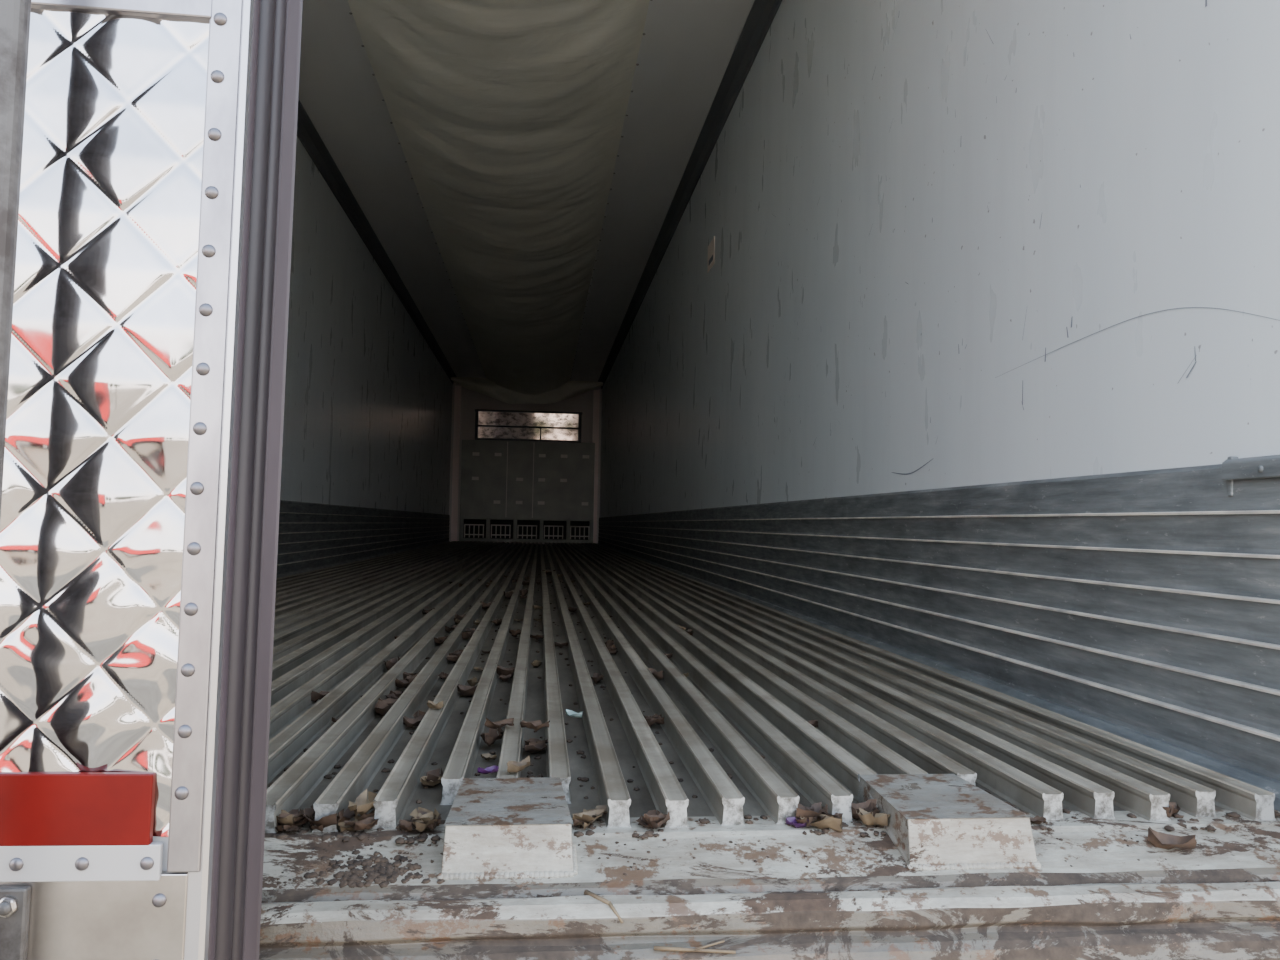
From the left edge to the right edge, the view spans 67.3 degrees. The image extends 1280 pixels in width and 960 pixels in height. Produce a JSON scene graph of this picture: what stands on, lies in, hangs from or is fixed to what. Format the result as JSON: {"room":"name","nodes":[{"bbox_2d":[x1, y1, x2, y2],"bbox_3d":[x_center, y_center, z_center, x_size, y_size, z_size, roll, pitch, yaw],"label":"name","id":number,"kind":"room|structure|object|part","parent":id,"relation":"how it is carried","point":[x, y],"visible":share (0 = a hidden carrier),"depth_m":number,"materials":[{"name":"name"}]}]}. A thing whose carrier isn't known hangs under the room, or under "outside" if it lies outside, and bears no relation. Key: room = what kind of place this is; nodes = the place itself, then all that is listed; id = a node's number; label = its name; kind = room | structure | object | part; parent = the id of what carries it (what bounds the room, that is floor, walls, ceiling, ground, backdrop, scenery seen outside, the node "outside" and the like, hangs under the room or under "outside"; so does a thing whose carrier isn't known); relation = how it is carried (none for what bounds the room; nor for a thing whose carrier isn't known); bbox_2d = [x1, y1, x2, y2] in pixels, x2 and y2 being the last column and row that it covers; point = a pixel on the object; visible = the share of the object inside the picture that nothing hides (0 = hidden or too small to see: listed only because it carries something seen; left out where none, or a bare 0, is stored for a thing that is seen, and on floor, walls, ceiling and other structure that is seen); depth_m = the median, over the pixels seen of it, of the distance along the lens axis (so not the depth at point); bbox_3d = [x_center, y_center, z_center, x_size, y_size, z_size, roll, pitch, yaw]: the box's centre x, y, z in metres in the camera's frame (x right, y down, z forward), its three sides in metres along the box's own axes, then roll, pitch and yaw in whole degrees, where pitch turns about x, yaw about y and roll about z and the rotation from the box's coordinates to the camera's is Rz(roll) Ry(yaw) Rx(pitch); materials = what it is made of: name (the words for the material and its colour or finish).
{"room":"truck trailer interior","nodes":[
{"label":"truck trailer interior","id":0,"kind":"room"},
{"bbox_2d":[153,836,167,870],"bbox_3d":[-0.937,-0.911,0.778,1.263,2.955,0.121,2,-3,-6],"label":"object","id":1,"kind":"object","parent":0,"point":[155,838],"visible":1,"depth_m":0.72,"materials":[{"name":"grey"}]},
{"bbox_2d":[0,8,208,959],"bbox_3d":[-0.875,-0.898,0.784,1.221,2.957,0.142,2,-3,-6],"label":"door","id":2,"kind":"structure","parent":1,"relation":"attached to","point":[97,435],"depth_m":0.73,"materials":[{"name":"metal"}]},
{"bbox_2d":[0,0,30,519],"bbox_3d":[-0.433,-0.857,0.720,0.100,2.840,0.074,2,-3,-6],"label":"rod","id":3,"kind":"object","parent":2,"relation":"attached to","point":[14,14],"visible":1,"depth_m":0.67,"materials":[{"name":"metal"}]},
{"bbox_2d":[0,886,30,959],"bbox_3d":[-0.497,0.378,0.684,0.102,0.167,0.025,2,-3,-6],"label":"latch plate","id":4,"kind":"object","parent":2,"relation":"attached to","point":[14,900],"visible":1,"depth_m":0.69,"materials":[{"name":"metal"}]},
{"bbox_3d":[-0.909,0.419,0.654,1.141,0.289,0.008,2,-3,-6],"label":"panel","id":5,"kind":"part","parent":2,"relation":"part of","materials":[{"name":"silver metal"}]},
{"bbox_2d":[0,0,242,881],"bbox_3d":[-0.889,-0.852,0.714,1.190,2.835,0.015,2,-3,-6],"label":"strips","id":6,"kind":"object","parent":2,"relation":"attached to","point":[186,817],"depth_m":0.73,"materials":[{"name":"silver metal"}]},
{"bbox_2d":[0,772,155,845],"bbox_3d":[-0.921,0.226,0.658,1.124,0.052,0.008,2,-3,-6],"label":"tape","id":7,"kind":"object","parent":6,"relation":"attached to","point":[37,808],"visible":1,"depth_m":0.71,"materials":[{"name":"red plastic"}]},
{"bbox_3d":[-0.918,0.265,0.657,1.132,0.028,0.007,2,-3,-6],"label":"white strip","id":8,"kind":"part","parent":6,"relation":"part of","materials":[{"name":"white metal"}]},
{"bbox_2d":[9,12,226,959],"bbox_3d":[-0.863,-0.875,0.709,1.176,2.763,0.008,2,-3,-6],"label":"rivets","id":9,"kind":"object","parent":6,"relation":"attached to","point":[214,134],"visible":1,"depth_m":0.72,"materials":[{"name":"silver metal"}]},
{"bbox_2d":[184,0,253,959],"bbox_3d":[-0.298,-0.888,0.781,0.021,2.945,0.013,2,-3,-6],"label":"door edge","id":10,"kind":"structure","parent":2,"relation":"attached to","point":[199,883],"depth_m":0.73,"materials":[{"name":"silver metal"}]},
{"bbox_2d":[242,0,302,959],"bbox_3d":[-0.307,-0.882,0.898,0.020,2.945,0.020,2,-3,-6],"label":"gasket lip","id":11,"kind":"object","parent":2,"relation":"attached to","point":[271,508],"visible":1,"depth_m":0.85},
{"bbox_2d":[208,0,260,959],"bbox_3d":[-0.300,-0.887,0.798,0.020,2.945,0.020,2,-3,-6],"label":"gasket","id":12,"kind":"object","parent":1,"relation":"attached to","point":[256,14],"visible":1,"depth_m":0.75,"materials":[{"name":"rubber"}]},
{"bbox_2d":[215,0,275,959],"bbox_3d":[-0.303,-0.885,0.836,0.020,2.945,0.026,2,-3,-6],"label":"gasket","id":13,"kind":"object","parent":1,"relation":"attached to","point":[267,7],"visible":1,"depth_m":0.79,"materials":[{"name":"rubber"}]},
{"bbox_2d":[231,9,275,947],"bbox_3d":[-0.309,-0.884,0.860,0.012,2.945,0.020,2,-3,-6],"label":"gasket","id":14,"kind":"object","parent":1,"relation":"attached to","point":[275,9],"visible":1,"depth_m":0.82,"materials":[{"name":"rubber"}]},
{"bbox_2d":[231,0,286,959],"bbox_3d":[-0.309,-0.883,0.880,0.022,2.945,0.020,2,-3,-6],"label":"gasket","id":15,"kind":"object","parent":1,"relation":"attached to","point":[281,5],"visible":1,"depth_m":0.83,"materials":[{"name":"rubber"}]},
{"bbox_2d":[280,137,452,514],"bbox_3d":[-2.375,-0.615,8.380,0.070,2.960,15.110,1,-3,-6],"label":"wall","id":16,"kind":"structure","parent":0,"point":[368,402],"depth_m":7.44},
{"bbox_2d":[276,500,449,577],"bbox_3d":[-2.337,0.468,8.285,0.034,0.456,15.010,1,-3,-6],"label":"baseboard","id":17,"kind":"structure","parent":16,"relation":"attached to","point":[311,536],"depth_m":7.27,"materials":[{"name":"metal"}]},
{"bbox_2d":[297,98,456,383],"bbox_3d":[-2.268,-1.956,8.400,0.085,0.085,15.009,1,-3,-6],"label":"trim","id":18,"kind":"structure","parent":16,"relation":"attached to","point":[307,133],"depth_m":7.37,"materials":[{"name":"grey metal"}]},
{"bbox_2d":[437,777,577,879],"bbox_3d":[-0.148,0.399,1.102,0.147,0.063,0.197,1,-3,-6],"label":"block","id":19,"kind":"object","parent":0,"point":[496,828],"visible":1,"depth_m":1.02,"materials":[{"name":"paint"}]},
{"bbox_2d":[449,382,601,544],"bbox_3d":[-1.893,-0.203,15.965,2.465,2.860,0.100,1,-3,-6],"label":"wall","id":20,"kind":"structure","parent":0,"point":[471,400],"depth_m":15.92,"materials":[{"name":"grey"}]},
{"bbox_2d":[298,0,754,381],"bbox_3d":[-1.088,-2.026,8.577,2.605,0.115,15.110,1,-3,-6],"label":"ceiling","id":21,"kind":"structure","parent":0,"point":[689,46],"depth_m":6.05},
{"bbox_2d":[344,0,652,403],"bbox_3d":[-1.107,-1.748,8.693,2.441,0.429,14.150,1,-3,-6],"label":"chute","id":22,"kind":"object","parent":21,"relation":"hanging from","point":[507,119],"visible":1,"depth_m":5.69,"materials":[{"name":"grey fabric"}]},
{"bbox_2d":[451,377,602,403],"bbox_3d":[-1.824,-1.439,15.570,2.441,0.425,0.248,1,-3,-6],"label":"curtain","id":23,"kind":"object","parent":22,"relation":"hanging from","point":[486,386],"depth_m":15.50,"materials":[{"name":"fabric"}]},
{"bbox_2d":[265,541,1275,832],"bbox_3d":[-1.140,0.773,8.462,2.465,0.161,14.880,1,-3,-6],"label":"floor","id":24,"kind":"structure","parent":0,"point":[758,673],"depth_m":1.73,"materials":[{"name":"metal"}]},
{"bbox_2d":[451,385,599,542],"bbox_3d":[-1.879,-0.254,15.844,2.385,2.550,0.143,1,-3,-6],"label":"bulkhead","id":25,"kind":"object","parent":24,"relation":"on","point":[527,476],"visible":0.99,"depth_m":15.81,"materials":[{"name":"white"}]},
{"bbox_3d":[-1.850,0.191,15.826,2.180,1.660,0.090,1,-3,-6],"label":"panel","id":26,"kind":"part","parent":25,"relation":"part of","materials":[{"name":"grey metal"}]},
{"bbox_2d":[262,570,1279,902],"bbox_3d":[-0.395,0.525,4.029,1.835,0.086,6.140,1,-3,-6],"label":"dry leaves","id":27,"kind":"object","parent":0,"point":[816,815],"visible":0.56,"depth_m":1.13,"materials":[{"name":"brown plant"}]},
{"bbox_2d":[599,0,1279,517],"bbox_3d":[0.146,-0.557,8.640,0.070,2.960,15.110,1,-3,-6],"label":"wall","id":28,"kind":"structure","parent":0,"point":[1169,133],"depth_m":2.27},
{"bbox_2d":[598,0,781,388],"bbox_3d":[0.099,-1.902,8.644,0.085,0.085,15.009,1,-3,-6],"label":"trim","id":29,"kind":"structure","parent":28,"relation":"attached to","point":[762,13],"depth_m":5.75,"materials":[{"name":"grey metal"}]},
{"bbox_2d":[707,236,714,272],"bbox_3d":[0.424,-1.347,5.750,0.005,0.160,0.220,1,-3,-6],"label":"wall label","id":30,"kind":"object","parent":28,"relation":"attached to","point":[711,248],"visible":1,"depth_m":5.73,"materials":[{"name":"beige paper"}]},
{"bbox_2d":[259,809,1279,959],"bbox_3d":[-0.364,0.497,1.001,2.605,0.211,0.234,1,-3,-6],"label":"door sill","id":31,"kind":"object","parent":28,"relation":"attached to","point":[1112,904],"depth_m":1.00,"materials":[{"name":"silver metal"}]},
{"bbox_2d":[584,889,735,953],"bbox_3d":[0.018,0.441,0.961,0.147,0.044,0.058,1,-3,-6],"label":"dry twigs","id":32,"kind":"object","parent":31,"relation":"on","point":[662,948],"depth_m":0.94,"materials":[{"name":"brown wood"}]},
{"bbox_2d":[598,464,1279,810],"bbox_3d":[0.080,0.523,8.534,0.034,0.456,15.010,1,-3,-6],"label":"baseboard","id":33,"kind":"structure","parent":28,"relation":"attached to","point":[1141,607],"depth_m":1.80,"materials":[{"name":"metal"}]},
{"bbox_2d":[721,0,1279,483],"bbox_3d":[0.639,-0.694,3.550,0.001,1.444,4.540,1,-3,-6],"label":"scratch marks","id":34,"kind":"object","parent":28,"relation":"attached to","point":[1205,0],"visible":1,"depth_m":1.88,"materials":[{"name":"grey"}]},
{"bbox_2d":[1222,455,1279,496],"bbox_3d":[0.852,-0.011,1.232,0.023,0.057,0.280,1,-3,-6],"label":"trim","id":35,"kind":"structure","parent":28,"relation":"attached to","point":[1233,468],"depth_m":1.32,"materials":[{"name":"metal"}]},
{"bbox_2d":[857,774,1040,870],"bbox_3d":[0.360,0.411,1.155,0.156,0.063,0.197,1,-3,-6],"label":"block","id":36,"kind":"object","parent":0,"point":[936,821],"visible":0.98,"depth_m":1.08,"materials":[{"name":"paint"}]}
]}

